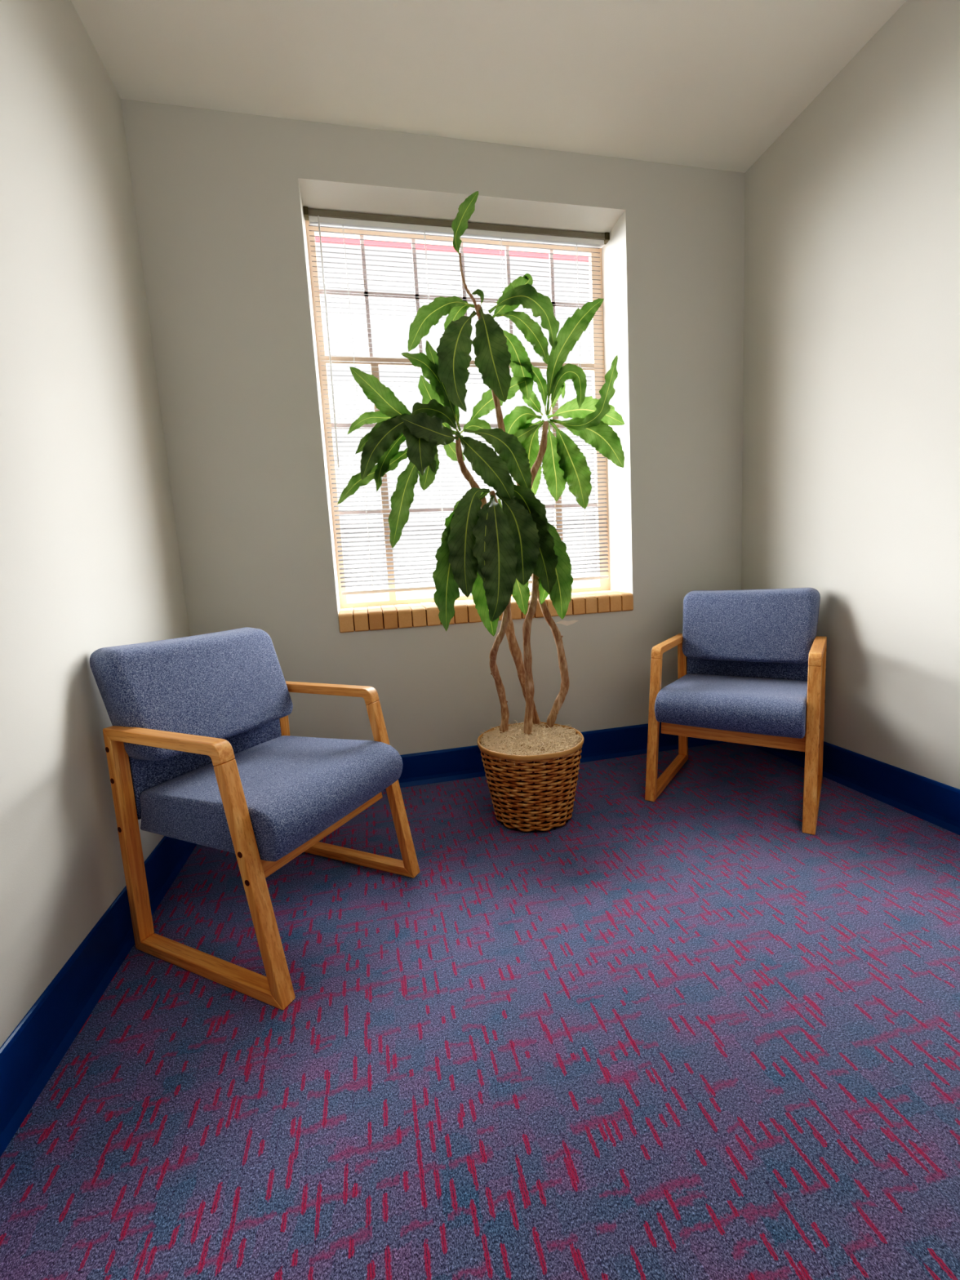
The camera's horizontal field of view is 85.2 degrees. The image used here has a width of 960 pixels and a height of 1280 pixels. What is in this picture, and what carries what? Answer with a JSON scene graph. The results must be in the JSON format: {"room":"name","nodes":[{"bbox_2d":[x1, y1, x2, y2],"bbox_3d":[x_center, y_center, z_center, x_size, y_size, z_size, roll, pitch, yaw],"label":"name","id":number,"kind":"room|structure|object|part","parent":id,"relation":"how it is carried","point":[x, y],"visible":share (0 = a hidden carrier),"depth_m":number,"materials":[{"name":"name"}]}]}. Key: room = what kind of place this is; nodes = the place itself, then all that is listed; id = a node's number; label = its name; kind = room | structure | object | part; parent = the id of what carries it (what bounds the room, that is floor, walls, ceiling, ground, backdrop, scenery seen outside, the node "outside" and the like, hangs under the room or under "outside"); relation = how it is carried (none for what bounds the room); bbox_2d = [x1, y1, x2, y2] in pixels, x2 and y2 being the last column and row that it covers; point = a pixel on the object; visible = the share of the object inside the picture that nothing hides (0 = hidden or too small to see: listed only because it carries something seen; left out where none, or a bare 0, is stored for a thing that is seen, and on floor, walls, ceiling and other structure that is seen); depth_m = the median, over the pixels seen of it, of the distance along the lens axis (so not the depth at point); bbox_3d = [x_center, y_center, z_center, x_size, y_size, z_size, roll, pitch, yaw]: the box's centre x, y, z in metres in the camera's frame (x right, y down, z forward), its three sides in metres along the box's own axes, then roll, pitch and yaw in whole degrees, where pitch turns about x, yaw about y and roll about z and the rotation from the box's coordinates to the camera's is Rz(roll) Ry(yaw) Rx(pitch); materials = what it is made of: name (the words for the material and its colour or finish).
{"room":"waiting room","nodes":[
{"label":"waiting room","id":0,"kind":"room"},
{"bbox_2d":[0,0,189,1047],"bbox_3d":[-0.965,-0.423,0.164,0.150,3.034,5.130,-5,8,-12],"label":"wall","id":1,"kind":"structure","parent":0,"point":[90,561],"depth_m":1.47,"materials":[{"name":"paint"}]},
{"bbox_2d":[0,835,196,1156],"bbox_3d":[-0.776,1.003,0.255,0.022,0.165,4.600,-5,8,-12],"label":"baseboard","id":2,"kind":"structure","parent":1,"relation":"attached to","point":[29,1056],"depth_m":1.27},
{"bbox_2d":[120,98,745,755],"bbox_3d":[0.006,-0.819,2.782,2.892,3.034,0.380,-5,8,-12],"label":"wall","id":3,"kind":"structure","parent":0,"point":[220,197],"depth_m":2.50,"materials":[{"name":"paint"}]},
{"bbox_2d":[305,220,609,608],"bbox_3d":[-0.043,-1.166,2.831,1.552,1.895,0.035,-5,8,-12],"label":"window","id":4,"kind":"structure","parent":3,"relation":"in","point":[323,360],"depth_m":2.75,"materials":[{"name":"white wood"}]},
{"bbox_2d":[302,206,609,595],"bbox_3d":[-0.024,-1.192,2.731,1.550,1.817,0.054,-5,8,-12],"label":"blind","id":5,"kind":"object","parent":4,"relation":"attached to","point":[317,218],"visible":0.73,"depth_m":2.69,"materials":[{"name":"white plastic"}]},
{"bbox_3d":[-0.609,-1.129,2.619,0.006,1.760,0.029,-5,8,-12],"label":"ladder cord","id":6,"kind":"part","parent":5,"relation":"part of","materials":[{"name":"white fabric"}]},
{"bbox_3d":[-0.226,-1.162,2.700,0.006,1.760,0.029,-5,8,-12],"label":"ladder cord","id":7,"kind":"part","parent":5,"relation":"part of","materials":[{"name":"white fabric"}]},
{"bbox_3d":[0.012,-0.301,2.854,1.493,0.018,0.024,-5,8,-12],"label":"rail","id":8,"kind":"part","parent":5,"relation":"part of","materials":[{"name":"white plastic"}]},
{"bbox_3d":[0.156,-1.194,2.782,0.006,1.760,0.029,-5,8,-12],"label":"ladder cord","id":9,"kind":"part","parent":5,"relation":"part of","materials":[{"name":"white fabric"}]},
{"bbox_3d":[0.557,-1.228,2.867,0.006,1.760,0.029,-5,8,-12],"label":"ladder cord","id":10,"kind":"part","parent":5,"relation":"part of","materials":[{"name":"white fabric"}]},
{"bbox_2d":[338,590,633,632],"bbox_3d":[0.048,-0.165,2.802,1.550,0.106,0.285,-5,8,-12],"label":"windowsill","id":11,"kind":"structure","parent":3,"relation":"attached to","point":[424,614],"depth_m":2.64,"materials":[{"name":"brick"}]},
{"bbox_2d":[383,721,725,790],"bbox_3d":[0.130,0.624,2.772,2.892,0.165,0.022,-5,8,-12],"label":"baseboard","id":12,"kind":"structure","parent":3,"relation":"attached to","point":[462,762],"depth_m":2.75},
{"bbox_2d":[555,620,578,626],"bbox_3d":[0.460,-0.090,2.772,0.138,0.031,0.001,-5,8,-12],"label":"trim","id":13,"kind":"structure","parent":3,"relation":"attached to","point":[562,622],"depth_m":2.77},
{"bbox_2d":[0,742,959,1279],"bbox_3d":[0.606,1.013,0.682,3.192,0.120,5.130,-5,8,-12],"label":"floor","id":14,"kind":"structure","parent":0,"point":[692,1032],"depth_m":1.14,"materials":[{"name":"carpet"}]},
{"bbox_2d":[89,626,419,1009],"bbox_3d":[-0.678,0.437,1.686,0.662,0.907,0.653,0,8,26],"label":"armchair","id":15,"kind":"object","parent":14,"relation":"on","point":[200,748],"visible":1,"depth_m":1.54,"materials":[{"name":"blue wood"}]},
{"bbox_3d":[-1.031,0.588,1.539,0.035,0.682,0.043,0,8,26],"label":"leg","id":16,"kind":"part","parent":15,"relation":"part of","materials":[{"name":"brown wood"}]},
{"bbox_3d":[-0.845,0.280,1.401,0.479,0.060,0.043,0,8,26],"label":"armrest","id":17,"kind":"part","parent":15,"relation":"part of","materials":[{"name":"brown wood"}]},
{"bbox_3d":[-0.896,0.155,1.740,0.219,0.339,0.600,0,8,26],"label":"backrest","id":18,"kind":"part","parent":15,"relation":"part of","materials":[{"name":"blue fabric"}]},
{"bbox_3d":[-0.570,0.616,1.322,0.148,0.631,0.043,0,8,26],"label":"leg","id":19,"kind":"part","parent":15,"relation":"part of","materials":[{"name":"brown wood"}]},
{"bbox_3d":[-0.637,0.461,1.671,0.574,0.149,0.560,0,8,26],"label":"seat","id":20,"kind":"part","parent":15,"relation":"part of","materials":[{"name":"blue fabric"}]},
{"bbox_3d":[-0.772,0.502,2.081,0.035,0.682,0.043,0,8,26],"label":"leg","id":21,"kind":"part","parent":15,"relation":"part of","materials":[{"name":"brown wood"}]},
{"bbox_3d":[-0.483,0.567,1.613,0.031,0.074,0.563,0,8,26],"label":"rail","id":22,"kind":"part","parent":15,"relation":"part of","materials":[{"name":"brown wood"}]},
{"bbox_3d":[-0.585,0.195,1.943,0.479,0.060,0.043,0,8,26],"label":"armrest","id":23,"kind":"part","parent":15,"relation":"part of","materials":[{"name":"brown wood"}]},
{"bbox_3d":[-0.310,0.530,1.865,0.148,0.631,0.043,0,8,26],"label":"leg","id":24,"kind":"part","parent":15,"relation":"part of","materials":[{"name":"brown wood"}]},
{"bbox_2d":[476,722,583,832],"bbox_3d":[0.224,0.589,2.257,0.454,0.351,0.454,-3,7,1],"label":"wicker basket","id":25,"kind":"object","parent":14,"relation":"on","point":[526,796],"visible":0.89,"depth_m":2.10,"materials":[{"name":"wicker"}]},
{"bbox_2d":[337,191,624,736],"bbox_3d":[0.142,-0.625,2.068,1.340,2.221,0.501,-7,8,-26],"label":"potted plant","id":26,"kind":"object","parent":25,"relation":"in","point":[491,551],"visible":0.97,"depth_m":1.98,"materials":[{"name":"green plant"}]},
{"bbox_3d":[0.095,-0.166,2.175,0.395,1.292,0.053,-9,10,-39],"label":"stem","id":27,"kind":"part","parent":26,"relation":"part of","materials":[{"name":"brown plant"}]},
{"bbox_3d":[0.077,-0.049,2.121,0.095,1.059,0.231,-5,8,-12],"label":"stem","id":28,"kind":"part","parent":26,"relation":"part of","materials":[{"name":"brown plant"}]},
{"bbox_3d":[0.135,-0.413,2.110,0.194,1.792,0.101,-5,8,-12],"label":"stem","id":29,"kind":"part","parent":26,"relation":"part of","materials":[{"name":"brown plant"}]},
{"bbox_3d":[0.276,-0.235,2.246,0.178,1.377,0.101,-5,8,-12],"label":"stem","id":30,"kind":"part","parent":26,"relation":"part of","materials":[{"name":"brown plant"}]},
{"bbox_2d":[480,720,582,765],"bbox_3d":[0.214,0.422,2.234,0.430,0.109,0.434,-3,7,-1],"label":"moss","id":31,"kind":"object","parent":25,"relation":"in","point":[542,740],"visible":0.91,"depth_m":2.17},
{"bbox_2d":[644,587,826,835],"bbox_3d":[1.176,0.241,2.383,0.653,0.907,0.662,2,9,35],"label":"armchair","id":32,"kind":"object","parent":14,"relation":"on","point":[752,663],"visible":1,"depth_m":2.37,"materials":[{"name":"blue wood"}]},
{"bbox_3d":[0.788,0.403,2.370,0.043,0.631,0.148,2,9,35],"label":"leg","id":33,"kind":"part","parent":32,"relation":"part of","materials":[{"name":"brown wood"}]},
{"bbox_3d":[0.933,0.029,2.555,0.043,0.060,0.479,2,9,35],"label":"armrest","id":34,"kind":"part","parent":32,"relation":"part of","materials":[{"name":"brown wood"}]},
{"bbox_3d":[1.080,0.307,2.778,0.043,0.682,0.035,2,9,35],"label":"leg","id":35,"kind":"part","parent":32,"relation":"part of","materials":[{"name":"brown wood"}]},
{"bbox_3d":[1.152,0.272,2.351,0.560,0.149,0.574,2,9,35],"label":"seat","id":36,"kind":"part","parent":32,"relation":"part of","materials":[{"name":"blue fabric"}]},
{"bbox_3d":[1.063,0.399,2.232,0.563,0.074,0.031,2,9,35],"label":"rail","id":37,"kind":"part","parent":32,"relation":"part of","materials":[{"name":"brown wood"}]},
{"bbox_3d":[1.282,-0.071,2.528,0.600,0.339,0.219,2,9,35],"label":"backrest","id":38,"kind":"part","parent":32,"relation":"part of","materials":[{"name":"blue fabric"}]},
{"bbox_3d":[1.284,0.420,2.019,0.043,0.631,0.148,2,9,35],"label":"leg","id":39,"kind":"part","parent":32,"relation":"part of","materials":[{"name":"brown wood"}]},
{"bbox_3d":[1.428,0.046,2.205,0.043,0.060,0.479,2,9,35],"label":"armrest","id":40,"kind":"part","parent":32,"relation":"part of","materials":[{"name":"brown wood"}]},
{"bbox_3d":[1.576,0.324,2.428,0.043,0.682,0.035,2,9,35],"label":"leg","id":41,"kind":"part","parent":32,"relation":"part of","materials":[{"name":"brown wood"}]},
{"bbox_2d":[71,0,906,173],"bbox_3d":[0.429,-2.125,0.274,3.192,0.150,5.130,-5,8,-12],"label":"ceiling","id":42,"kind":"structure","parent":0,"point":[710,84],"depth_m":2.04,"materials":[{"name":"paint"}]},
{"bbox_2d":[741,0,959,789],"bbox_3d":[2.001,-0.673,0.793,0.150,3.034,5.130,-5,8,-12],"label":"wall","id":43,"kind":"structure","parent":0,"point":[851,476],"depth_m":2.15,"materials":[{"name":"paint"}]},
{"bbox_2d":[751,741,959,835],"bbox_3d":[2.022,0.767,0.849,0.022,0.165,4.600,-5,8,-12],"label":"baseboard","id":44,"kind":"structure","parent":43,"relation":"attached to","point":[935,802],"depth_m":2.19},
{"label":"outside","id":45,"kind":"structure","parent":0,"visible":0},
{"bbox_2d":[315,235,588,262],"bbox_3d":[-0.127,-2.179,2.825,1.792,0.119,0.070,-5,8,-12],"label":"roof fascia","id":46,"kind":"object","parent":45,"point":[317,238],"visible":0.02,"depth_m":2.82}
]}

